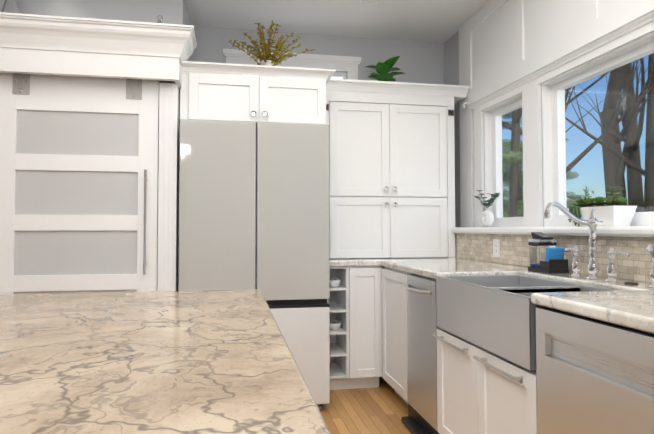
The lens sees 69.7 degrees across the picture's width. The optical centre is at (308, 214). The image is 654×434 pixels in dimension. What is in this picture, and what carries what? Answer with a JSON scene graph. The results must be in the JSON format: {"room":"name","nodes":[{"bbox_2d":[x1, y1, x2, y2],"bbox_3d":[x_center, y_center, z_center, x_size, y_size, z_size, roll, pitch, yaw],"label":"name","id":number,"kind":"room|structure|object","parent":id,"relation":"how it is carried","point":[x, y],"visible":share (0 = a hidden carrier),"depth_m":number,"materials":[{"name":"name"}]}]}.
{"room":"kitchen","nodes":[
{"label":"kitchen","id":0,"kind":"room"},
{"bbox_2d":[0,0,190,290],"bbox_3d":[-2.757,-0.149,3.092,3.790,2.763,0.920,0,-2,-9],"label":"wall","id":1,"kind":"structure","parent":0,"point":[172,11],"depth_m":3.04,"materials":[{"name":"grey paint"}]},
{"bbox_2d":[0,72,159,294],"bbox_3d":[-1.357,0.161,2.735,0.913,2.098,0.087,0,-2,-9],"label":"sliding door","id":2,"kind":"structure","parent":1,"relation":"in","point":[79,166],"depth_m":2.76,"materials":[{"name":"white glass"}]},
{"bbox_2d":[0,12,196,291],"bbox_3d":[-2.617,0.063,2.558,3.893,2.308,0.428,0,-2,-9],"label":"door frame","id":3,"kind":"structure","parent":1,"relation":"attached to","point":[60,45],"depth_m":2.70,"materials":[{"name":"white wood"}]},
{"bbox_2d":[0,0,19,12],"bbox_3d":[-1.789,-1.282,2.821,0.124,0.395,0.124,0,-2,-9],"label":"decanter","id":4,"kind":"object","parent":3,"relation":"on","point":[9,6],"visible":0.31,"depth_m":2.79,"materials":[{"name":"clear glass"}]},
{"bbox_2d":[157,15,162,22],"bbox_3d":[-0.923,-1.159,2.911,0.090,0.154,0.090,0,-2,-9],"label":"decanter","id":5,"kind":"object","parent":3,"relation":"on","point":[159,18],"visible":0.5,"depth_m":2.90,"materials":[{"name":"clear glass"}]},
{"bbox_2d":[191,26,443,267],"bbox_3d":[0.168,-0.123,3.975,2.272,2.763,0.140,0,-2,-9],"label":"wall","id":6,"kind":"structure","parent":0,"point":[419,62],"depth_m":3.98,"materials":[{"name":"grey paint"}]},
{"bbox_2d":[180,61,335,126],"bbox_3d":[-0.379,-0.749,3.377,0.977,0.354,0.887,0,-2,-9],"label":"upper cabinet","id":7,"kind":"object","parent":6,"relation":"attached to","point":[224,93],"visible":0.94,"depth_m":2.97,"materials":[{"name":"white wood"}]},
{"bbox_2d":[227,20,315,76],"bbox_3d":[-0.266,-1.138,3.356,0.633,0.420,0.360,0,-2,-9],"label":"potted plant","id":8,"kind":"object","parent":7,"relation":"on","point":[266,51],"visible":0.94,"depth_m":3.31,"materials":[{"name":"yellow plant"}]},
{"bbox_2d":[223,49,360,79],"bbox_3d":[-0.130,-0.994,3.895,1.145,0.660,0.110,0,-2,-9],"label":"window","id":9,"kind":"structure","parent":6,"relation":"in","point":[349,64],"depth_m":3.89,"materials":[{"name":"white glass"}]},
{"bbox_2d":[186,0,489,42],"bbox_3d":[-1.077,-1.653,-0.036,6.062,0.060,7.850,0,-2,-9],"label":"ceiling","id":10,"kind":"structure","parent":0,"point":[438,21],"depth_m":3.60,"materials":[{"name":"white paint"}]},
{"bbox_2d":[359,0,379,4],"bbox_3d":[0.430,-1.518,3.320,0.148,0.008,0.148,-1,-2,36],"label":"recessed light","id":11,"kind":"object","parent":10,"relation":"in","point":[367,2],"visible":1,"depth_m":3.33,"materials":[{"name":"white"}]},
{"bbox_2d":[319,377,411,433],"bbox_3d":[-1.077,1.169,-0.120,6.062,0.060,7.850,0,-2,-9],"label":"floor","id":12,"kind":"structure","parent":0,"point":[382,408],"depth_m":2.93,"materials":[{"name":"brown wood"}]},
{"bbox_2d":[179,119,329,408],"bbox_3d":[-0.392,0.340,3.295,0.916,1.796,0.890,0,-2,-9],"label":"fridge","id":13,"kind":"object","parent":12,"relation":"on","point":[253,206],"visible":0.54,"depth_m":2.88,"materials":[{"name":"grey metal"}]},
{"bbox_2d":[327,266,381,389],"bbox_3d":[0.252,0.810,3.569,0.446,0.874,0.627,0,-2,-9],"label":"base cabinet","id":14,"kind":"object","parent":12,"relation":"on","point":[354,300],"visible":0.65,"depth_m":3.29,"materials":[{"name":"white wood"}]},
{"bbox_2d":[330,277,340,286],"bbox_3d":[0.186,0.485,3.362,0.093,0.066,0.092,0,-2,-9],"label":"bowl","id":15,"kind":"object","parent":14,"relation":"in","point":[334,281],"visible":0.92,"depth_m":3.33,"materials":[{"name":"white ceramic"}]},
{"bbox_2d":[330,320,340,329],"bbox_3d":[0.186,0.789,3.353,0.093,0.066,0.092,0,-2,-9],"label":"bowl","id":16,"kind":"object","parent":14,"relation":"in","point":[335,324],"visible":0.98,"depth_m":3.33,"materials":[{"name":"white ceramic"}]},
{"bbox_2d":[382,267,411,404],"bbox_3d":[0.873,0.796,3.097,0.654,0.874,0.470,0,-2,-9],"label":"base cabinet","id":17,"kind":"object","parent":12,"relation":"on","point":[394,332],"visible":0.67,"depth_m":3.04,"materials":[{"name":"white wood"}]},
{"bbox_2d":[402,274,438,433],"bbox_3d":[0.896,0.779,2.655,0.687,0.858,0.396,0,-2,-9],"label":"trash compactor","id":18,"kind":"object","parent":12,"relation":"on","point":[421,417],"visible":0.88,"depth_m":2.58,"materials":[{"name":"silver metal"}]},
{"bbox_2d":[432,328,536,433],"bbox_3d":[1.025,0.887,2.060,0.694,0.632,0.800,0,-2,-9],"label":"base cabinet","id":19,"kind":"object","parent":12,"relation":"on","point":[480,390],"visible":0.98,"depth_m":1.99,"materials":[{"name":"white wood"}]},
{"bbox_2d":[536,307,653,433],"bbox_3d":[1.147,0.736,1.341,0.626,0.851,0.653,0,-2,-9],"label":"dishwasher","id":20,"kind":"object","parent":12,"relation":"on","point":[594,376],"visible":0.98,"depth_m":1.38,"materials":[{"name":"silver metal"}]},
{"bbox_3d":[1.386,0.702,-0.099,0.694,0.874,2.253,0,-2,-9],"label":"base cabinet","id":21,"kind":"object","parent":12,"relation":"on","visible":0},
{"bbox_2d":[329,258,376,266],"bbox_3d":[0.242,0.351,3.575,0.390,0.040,0.634,0,-2,-9],"label":"countertop","id":22,"kind":"structure","parent":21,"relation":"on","point":[358,261],"depth_m":3.28,"materials":[{"name":"white stone"}]},
{"bbox_2d":[377,258,653,333],"bbox_3d":[1.153,0.287,1.391,0.688,0.040,5.244,0,-2,-9],"label":"countertop","id":23,"kind":"structure","parent":21,"relation":"on","point":[628,305],"depth_m":1.65,"materials":[{"name":"white stone"}]},
{"bbox_2d":[326,78,469,258],"bbox_3d":[0.609,-0.324,3.727,1.192,1.317,0.498,0,-2,-9],"label":"pantry cabinet","id":24,"kind":"object","parent":23,"relation":"on","point":[391,169],"visible":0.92,"depth_m":3.54,"materials":[{"name":"white wood"}]},
{"bbox_2d":[366,56,405,81],"bbox_3d":[0.632,-1.115,3.809,0.320,0.267,0.331,0,-2,-9],"label":"potted plant","id":25,"kind":"object","parent":24,"relation":"on","point":[384,69],"visible":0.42,"depth_m":3.77,"materials":[{"name":"green plant"}]},
{"bbox_2d":[436,275,617,370],"bbox_3d":[0.945,0.433,2.060,0.470,0.255,0.760,0,-2,-9],"label":"sink","id":26,"kind":"object","parent":23,"relation":"in","point":[495,314],"visible":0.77,"depth_m":1.98,"materials":[{"name":"silver metal"}]},
{"bbox_2d":[528,232,568,273],"bbox_3d":[1.231,0.194,2.421,0.110,0.204,0.174,0,-2,-9],"label":"soap caddy","id":27,"kind":"object","parent":23,"relation":"on","point":[546,254],"visible":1,"depth_m":2.41,"materials":[{"name":"black plastic"}]},
{"bbox_2d":[543,201,637,284],"bbox_3d":[1.187,0.114,2.073,0.292,0.344,0.426,0,-2,-9],"label":"faucet","id":28,"kind":"object","parent":23,"relation":"on","point":[592,222],"visible":1,"depth_m":2.09,"materials":[{"name":"silver metal"}]},
{"bbox_2d":[646,243,653,286],"bbox_3d":[1.339,0.193,1.770,0.053,0.169,0.125,0,-2,-9],"label":"sprayer","id":29,"kind":"object","parent":23,"relation":"on","point":[650,248],"visible":1,"depth_m":1.80,"materials":[{"name":"silver metal"}]},
{"bbox_3d":[-0.550,0.704,-0.033,1.324,0.874,3.256,0,-2,-9],"label":"kitchen island","id":30,"kind":"object","parent":12,"relation":"on","visible":0},
{"bbox_2d":[0,289,330,433],"bbox_3d":[-0.573,0.244,-0.018,1.360,0.043,3.310,0,-2,-9],"label":"island countertop","id":31,"kind":"structure","parent":30,"relation":"on","point":[197,362],"depth_m":0.75,"materials":[{"name":"stone"}]},
{"bbox_2d":[444,30,647,282],"bbox_3d":[1.816,-0.231,0.303,0.230,2.763,7.650,0,-2,-9],"label":"wall","id":32,"kind":"structure","parent":0,"point":[451,60],"depth_m":3.88,"materials":[{"name":"grey paint"}]},
{"bbox_2d":[451,226,653,236],"bbox_3d":[1.597,0.051,1.249,0.225,0.045,4.804,0,-2,-9],"label":"window sill","id":33,"kind":"structure","parent":32,"relation":"attached to","point":[630,231],"depth_m":2.36,"materials":[{"name":"white wood"}]},
{"bbox_2d":[474,190,499,226],"bbox_3d":[1.248,-0.044,3.305,0.125,0.265,0.265,0,-2,-9],"label":"vase","id":34,"kind":"object","parent":33,"relation":"on","point":[487,217],"visible":1,"depth_m":3.27,"materials":[{"name":"white ceramic"}]},
{"bbox_2d":[566,185,636,226],"bbox_3d":[1.425,-0.040,2.314,0.139,0.227,0.321,0,-2,-9],"label":"pot","id":35,"kind":"object","parent":33,"relation":"on","point":[608,212],"visible":0.9,"depth_m":2.23,"materials":[{"name":"white ceramic"}]},
{"bbox_2d":[456,233,653,282],"bbox_3d":[1.536,0.167,1.235,0.012,0.188,4.804,0,-2,-9],"label":"backsplash","id":36,"kind":"structure","parent":32,"relation":"attached to","point":[634,266],"depth_m":2.37,"materials":[{"name":"tile"}]},
{"bbox_2d":[493,239,499,257],"bbox_3d":[1.222,0.220,3.056,0.008,0.116,0.072,0,-2,-9],"label":"electrical outlet plate","id":37,"kind":"object","parent":36,"relation":"attached to","point":[496,247],"visible":1,"depth_m":3.05,"materials":[{"name":"white plastic"}]},
{"bbox_2d":[459,0,653,226],"bbox_3d":[1.810,-0.811,0.157,0.062,1.613,7.330,0,-2,-9],"label":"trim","id":38,"kind":"structure","parent":32,"relation":"attached to","point":[502,43],"depth_m":3.09,"materials":[{"name":"white wood"}]},
{"bbox_2d":[467,7,653,226],"bbox_3d":[1.575,-0.421,1.916,0.168,0.938,3.400,0,-2,-9],"label":"window","id":39,"kind":"structure","parent":32,"relation":"in","point":[627,42],"depth_m":2.79,"materials":[{"name":"white wood"}]},
{"label":"outside","id":40,"kind":"structure","parent":0,"visible":0},
{"bbox_3d":[37.529,4.415,26.180,78.300,0.200,100.000,0,-2,-9],"label":"ground","id":41,"kind":"structure","parent":40,"visible":0},
{"bbox_2d":[502,108,586,216],"bbox_3d":[6.882,-0.891,11.578,12.492,9.555,13.767,0,-2,-9],"label":"tree","id":42,"kind":"object","parent":41,"relation":"on","point":[570,201],"depth_m":9.54,"materials":[{"name":"green plant"}]},
{"bbox_2d":[502,53,653,216],"bbox_3d":[8.156,-6.955,11.324,16.696,21.722,21.990,0,-2,-9],"label":"tree","id":43,"kind":"object","parent":41,"relation":"on","point":[615,138],"depth_m":13.03,"materials":[{"name":"brown plant"}]}
]}

